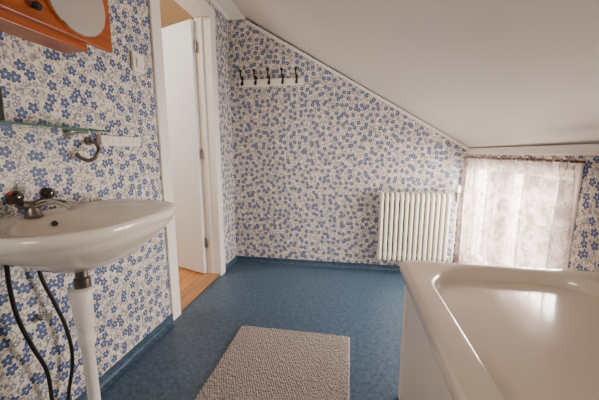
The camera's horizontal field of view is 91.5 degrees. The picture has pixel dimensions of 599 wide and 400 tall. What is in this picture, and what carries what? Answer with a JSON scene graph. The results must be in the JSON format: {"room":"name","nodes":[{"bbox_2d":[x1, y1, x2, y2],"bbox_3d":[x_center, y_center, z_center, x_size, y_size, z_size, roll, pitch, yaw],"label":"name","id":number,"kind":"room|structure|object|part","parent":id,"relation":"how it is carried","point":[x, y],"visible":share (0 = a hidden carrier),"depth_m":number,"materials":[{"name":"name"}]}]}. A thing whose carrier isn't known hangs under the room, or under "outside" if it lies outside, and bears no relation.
{"room":"bathroom","nodes":[
{"label":"bathroom","id":0,"kind":"room"},
{"bbox_2d":[67,285,93,333],"bbox_3d":[-0.725,0.367,0.978,0.070,0.155,0.070,2,9,10],"label":"drain pipe","id":1,"kind":"object","parent":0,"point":[80,296],"depth_m":0.96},
{"bbox_2d":[0,0,235,399],"bbox_3d":[-1.016,-0.197,0.850,0.120,2.220,3.867,2,9,10],"label":"wall","id":2,"kind":"structure","parent":0,"point":[96,88],"depth_m":1.23,"materials":[{"name":"paper"}]},
{"bbox_2d":[0,120,110,138],"bbox_3d":[-0.878,-0.216,0.894,0.134,0.036,0.605,2,9,10],"label":"glass shelf","id":3,"kind":"object","parent":2,"relation":"attached to","point":[67,133],"visible":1,"depth_m":0.99,"materials":[{"name":"clear glass"}]},
{"bbox_2d":[0,86,4,120],"bbox_3d":[-0.885,-0.275,0.831,0.064,0.100,0.064,2,9,10],"label":"tumbler","id":4,"kind":"object","parent":3,"relation":"on","point":[2,115],"visible":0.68,"depth_m":0.84,"materials":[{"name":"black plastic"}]},
{"bbox_3d":[-0.874,-0.230,0.890,0.121,0.007,0.603,2,9,10],"label":"glass","id":5,"kind":"part","parent":3,"relation":"part of","materials":[{"name":"clear glass"}]},
{"bbox_3d":[-0.848,-0.256,1.126,0.086,0.018,0.010,2,9,10],"label":"arm","id":6,"kind":"part","parent":3,"relation":"part of","materials":[{"name":"silver metal"}]},
{"bbox_2d":[0,0,112,52],"bbox_3d":[-0.872,-0.772,0.785,0.152,0.525,0.770,2,9,10],"label":"upper cabinet","id":7,"kind":"object","parent":2,"relation":"attached to","point":[64,26],"visible":1,"depth_m":0.98,"materials":[{"name":"orange wood"}]},
{"bbox_3d":[-0.797,-0.588,0.884,0.028,0.026,0.026,2,9,10],"label":"knob","id":8,"kind":"part","parent":7,"relation":"part of","materials":[{"name":"black plastic"}]},
{"bbox_2d":[45,0,104,38],"bbox_3d":[-0.781,-0.704,1.019,0.008,0.248,0.248,2,9,10],"label":"mirror","id":9,"kind":"object","parent":7,"relation":"attached to","point":[76,19],"depth_m":1.02,"materials":[{"name":"grey mirror"}]},
{"bbox_2d":[75,137,100,161],"bbox_3d":[-0.856,-0.207,1.192,0.077,0.104,0.105,2,9,10],"label":"towel hook","id":10,"kind":"object","parent":2,"relation":"attached to","point":[88,140],"visible":1,"depth_m":1.19,"materials":[{"name":"metal"}]},
{"bbox_2d":[96,135,140,146],"bbox_3d":[-0.849,-0.274,1.365,0.030,0.046,0.264,2,9,10],"label":"electrical outlet","id":11,"kind":"object","parent":2,"relation":"attached to","point":[102,140],"visible":1,"depth_m":1.35,"materials":[{"name":"white plastic"}]},
{"bbox_2d":[107,136,113,144],"bbox_3d":[-0.847,-0.265,1.304,0.006,0.038,0.038,2,9,10],"label":"socket","id":12,"kind":"object","parent":11,"relation":"attached to","point":[110,139],"depth_m":1.31,"materials":[{"name":"white plastic"}]},
{"bbox_2d":[121,137,126,144],"bbox_3d":[-0.834,-0.278,1.380,0.006,0.038,0.038,2,9,10],"label":"socket","id":13,"kind":"object","parent":11,"relation":"attached to","point":[123,139],"depth_m":1.38,"materials":[{"name":"white plastic"}]},
{"bbox_2d":[133,138,137,145],"bbox_3d":[-0.820,-0.290,1.456,0.006,0.038,0.038,2,9,10],"label":"socket","id":14,"kind":"object","parent":11,"relation":"attached to","point":[135,140],"depth_m":1.46,"materials":[{"name":"white plastic"}]},
{"bbox_2d":[75,314,175,399],"bbox_3d":[-1.034,0.960,0.486,0.030,0.050,2.790,2,9,10],"label":"baseboard","id":15,"kind":"structure","parent":2,"relation":"attached to","point":[119,367],"depth_m":1.49,"materials":[{"name":"blue plastic"}]},
{"bbox_2d":[130,52,144,74],"bbox_3d":[-0.819,-0.694,1.482,0.026,0.090,0.080,2,9,10],"label":"light switch","id":16,"kind":"object","parent":2,"relation":"attached to","point":[137,61],"visible":1,"depth_m":1.47,"materials":[{"name":"white plastic"}]},
{"bbox_2d":[161,19,206,272],"bbox_3d":[-1.084,-0.391,2.531,0.620,2.030,0.036,5,10,29],"label":"leaf","id":17,"kind":"object","parent":2,"relation":"attached to","point":[178,40],"visible":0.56,"depth_m":2.42,"materials":[{"name":"white wood"}]},
{"bbox_2d":[148,0,225,319],"bbox_3d":[-0.794,-0.355,2.070,0.136,2.145,0.785,2,9,10],"label":"door frame","id":18,"kind":"structure","parent":2,"relation":"attached to","point":[153,5],"depth_m":2.24,"materials":[{"name":"white paint"}]},
{"bbox_2d":[199,16,213,272],"bbox_3d":[-0.804,-0.328,2.076,0.015,2.050,0.625,2,9,10],"label":"door frame","id":19,"kind":"object","parent":2,"relation":"attached to","point":[200,18],"visible":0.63,"depth_m":2.35,"materials":[{"name":"white paint"}]},
{"bbox_2d":[210,0,228,18],"bbox_3d":[-0.950,-1.276,0.656,0.016,0.027,3.850,2,9,10],"label":"trim","id":20,"kind":"structure","parent":2,"relation":"attached to","point":[213,2],"depth_m":2.36,"materials":[{"name":"white paint"}]},
{"bbox_2d":[225,256,237,271],"bbox_3d":[-0.635,0.597,2.748,0.030,0.050,0.272,2,9,10],"label":"baseboard","id":21,"kind":"structure","parent":2,"relation":"attached to","point":[229,265],"depth_m":2.73,"materials":[{"name":"blue plastic"}]},
{"bbox_2d":[159,0,193,27],"bbox_3d":[-1.731,-1.727,2.084,1.789,0.050,3.200,2,9,10],"label":"ceiling","id":22,"kind":"structure","parent":0,"point":[171,13],"depth_m":2.88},
{"bbox_2d":[100,262,404,399],"bbox_3d":[-0.759,0.876,1.421,4.070,0.080,4.970,2,9,10],"label":"floor","id":23,"kind":"structure","parent":0,"point":[364,306],"depth_m":1.84,"materials":[{"name":"blue plastic"}]},
{"bbox_2d":[0,187,176,399],"bbox_3d":[-0.711,0.419,1.051,0.444,0.936,0.630,2,9,10],"label":"washbasin","id":24,"kind":"object","parent":23,"relation":"on","point":[77,239],"visible":1,"depth_m":0.94,"materials":[{"name":"ceramic"}]},
{"bbox_2d":[4,187,55,218],"bbox_3d":[-0.872,0.009,0.952,0.052,0.095,0.147,2,9,10],"label":"faucet","id":25,"kind":"object","parent":24,"relation":"on","point":[32,209],"depth_m":0.94,"materials":[{"name":"metal"}]},
{"bbox_2d":[4,265,74,399],"bbox_3d":[-0.914,0.519,1.047,0.051,0.740,0.176,2,9,10],"label":"hose","id":26,"kind":"object","parent":24,"relation":"attached to","point":[42,315],"visible":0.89,"depth_m":1.04,"materials":[{"name":"black plastic"}]},
{"bbox_3d":[-0.807,0.015,0.954,0.137,0.041,0.023,0,9,0],"label":"spout","id":27,"kind":"part","parent":24,"relation":"part of","materials":[{"name":"silver metal"}]},
{"bbox_2d":[0,199,176,273],"bbox_3d":[-0.711,0.130,1.005,0.444,0.172,0.630,2,9,10],"label":"basin","id":28,"kind":"object","parent":24,"relation":"in","point":[94,234],"depth_m":0.89,"materials":[{"name":"ceramic"}]},
{"bbox_3d":[-0.725,0.665,1.026,0.056,0.460,0.056,2,9,10],"label":"leg","id":29,"kind":"part","parent":24,"relation":"part of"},
{"bbox_2d":[180,273,219,310],"bbox_3d":[-0.808,0.695,2.241,0.130,0.016,0.625,2,9,10],"label":"threshold","id":30,"kind":"object","parent":23,"relation":"on","point":[186,297],"visible":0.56,"depth_m":2.26,"materials":[{"name":"brown wood"}]},
{"bbox_2d":[195,325,349,399],"bbox_3d":[-0.118,0.854,1.240,0.656,0.019,1.008,2,9,10],"label":"bath mat","id":31,"kind":"object","parent":23,"relation":"on","point":[259,363],"visible":1,"depth_m":1.42,"materials":[{"name":"beige fabric"}]},
{"bbox_2d":[398,260,598,399],"bbox_3d":[0.634,0.685,0.402,0.734,0.620,1.625,2,9,10],"label":"bathtub","id":32,"kind":"object","parent":23,"relation":"on","point":[470,331],"visible":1,"depth_m":0.81,"materials":[{"name":"ceramic"}]},
{"bbox_3d":[0.443,0.577,1.216,0.031,0.574,0.028,2,9,10],"label":"corner post","id":33,"kind":"part","parent":32,"relation":"part of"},
{"bbox_2d":[228,18,468,265],"bbox_3d":[0.390,-0.479,2.606,2.280,2.220,0.120,2,9,10],"label":"wall","id":34,"kind":"structure","parent":0,"point":[313,160],"depth_m":2.59,"materials":[{"name":"paper"}]},
{"bbox_2d":[227,15,244,19],"bbox_3d":[-0.547,-1.576,2.525,0.159,0.027,0.016,2,9,10],"label":"trim","id":35,"kind":"structure","parent":34,"relation":"attached to","point":[240,16],"depth_m":2.52,"materials":[{"name":"white paint"}]},
{"bbox_2d":[239,67,302,87],"bbox_3d":[-0.258,-1.062,2.525,0.580,0.136,0.077,2,9,10],"label":"coat hook rack","id":36,"kind":"object","parent":34,"relation":"attached to","point":[282,81],"visible":1,"depth_m":2.54,"materials":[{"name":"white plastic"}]},
{"bbox_2d":[236,255,399,271],"bbox_3d":[0.377,0.604,2.705,2.038,0.050,0.030,2,9,10],"label":"baseboard","id":37,"kind":"structure","parent":34,"relation":"attached to","point":[330,264],"depth_m":2.74,"materials":[{"name":"blue plastic"}]},
{"bbox_2d":[245,20,469,150],"bbox_3d":[0.456,-0.975,2.445,1.879,1.110,0.016,2,9,10],"label":"trim","id":38,"kind":"structure","parent":34,"relation":"attached to","point":[246,21],"depth_m":2.44,"materials":[{"name":"white paint"}]},
{"bbox_2d":[377,185,460,262],"bbox_3d":[0.986,0.256,2.483,0.627,0.786,0.144,2,9,10],"label":"radiator","id":39,"kind":"object","parent":34,"relation":"attached to","point":[424,219],"visible":0.89,"depth_m":2.42,"materials":[{"name":"metal"}]},
{"bbox_3d":[1.266,-0.089,2.335,0.044,0.056,0.044,2,9,10],"label":"valve knob","id":40,"kind":"part","parent":39,"relation":"part of","materials":[{"name":"white plastic"}]},
{"bbox_2d":[214,0,598,148],"bbox_3d":[0.048,-0.731,0.577,2.280,1.320,4.107,2,9,10],"label":"ceiling","id":41,"kind":"structure","parent":0,"point":[480,73],"depth_m":1.20,"materials":[{"name":"paint"}]},
{"bbox_2d":[469,154,598,271],"bbox_3d":[1.112,0.429,0.576,0.120,1.070,3.867,2,9,10],"label":"wall","id":42,"kind":"structure","parent":0,"point":[584,255],"depth_m":1.19,"materials":[{"name":"paper"}]},
{"bbox_2d":[454,155,585,268],"bbox_3d":[1.225,0.198,1.841,0.068,0.942,1.220,2,9,10],"label":"curtain","id":43,"kind":"object","parent":42,"relation":"hanging from","point":[475,221],"visible":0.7,"depth_m":1.60,"materials":[{"name":"white fabric"}]},
{"bbox_3d":[1.224,-0.249,1.770,0.014,0.014,1.220,2,9,10],"label":"rod","id":44,"kind":"part","parent":43,"relation":"part of","materials":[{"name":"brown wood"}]},
{"bbox_2d":[469,159,583,269],"bbox_3d":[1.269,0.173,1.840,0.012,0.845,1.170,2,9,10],"label":"window frame","id":45,"kind":"structure","parent":42,"relation":"attached to","point":[579,167],"depth_m":1.23,"materials":[{"name":"white paint"}]},
{"bbox_2d":[468,144,598,155],"bbox_3d":[1.044,-0.093,0.495,0.016,0.046,3.850,2,9,10],"label":"trim knee","id":46,"kind":"structure","parent":42,"relation":"attached to","point":[577,149],"depth_m":1.43,"materials":[{"name":"white paint"}]}
]}

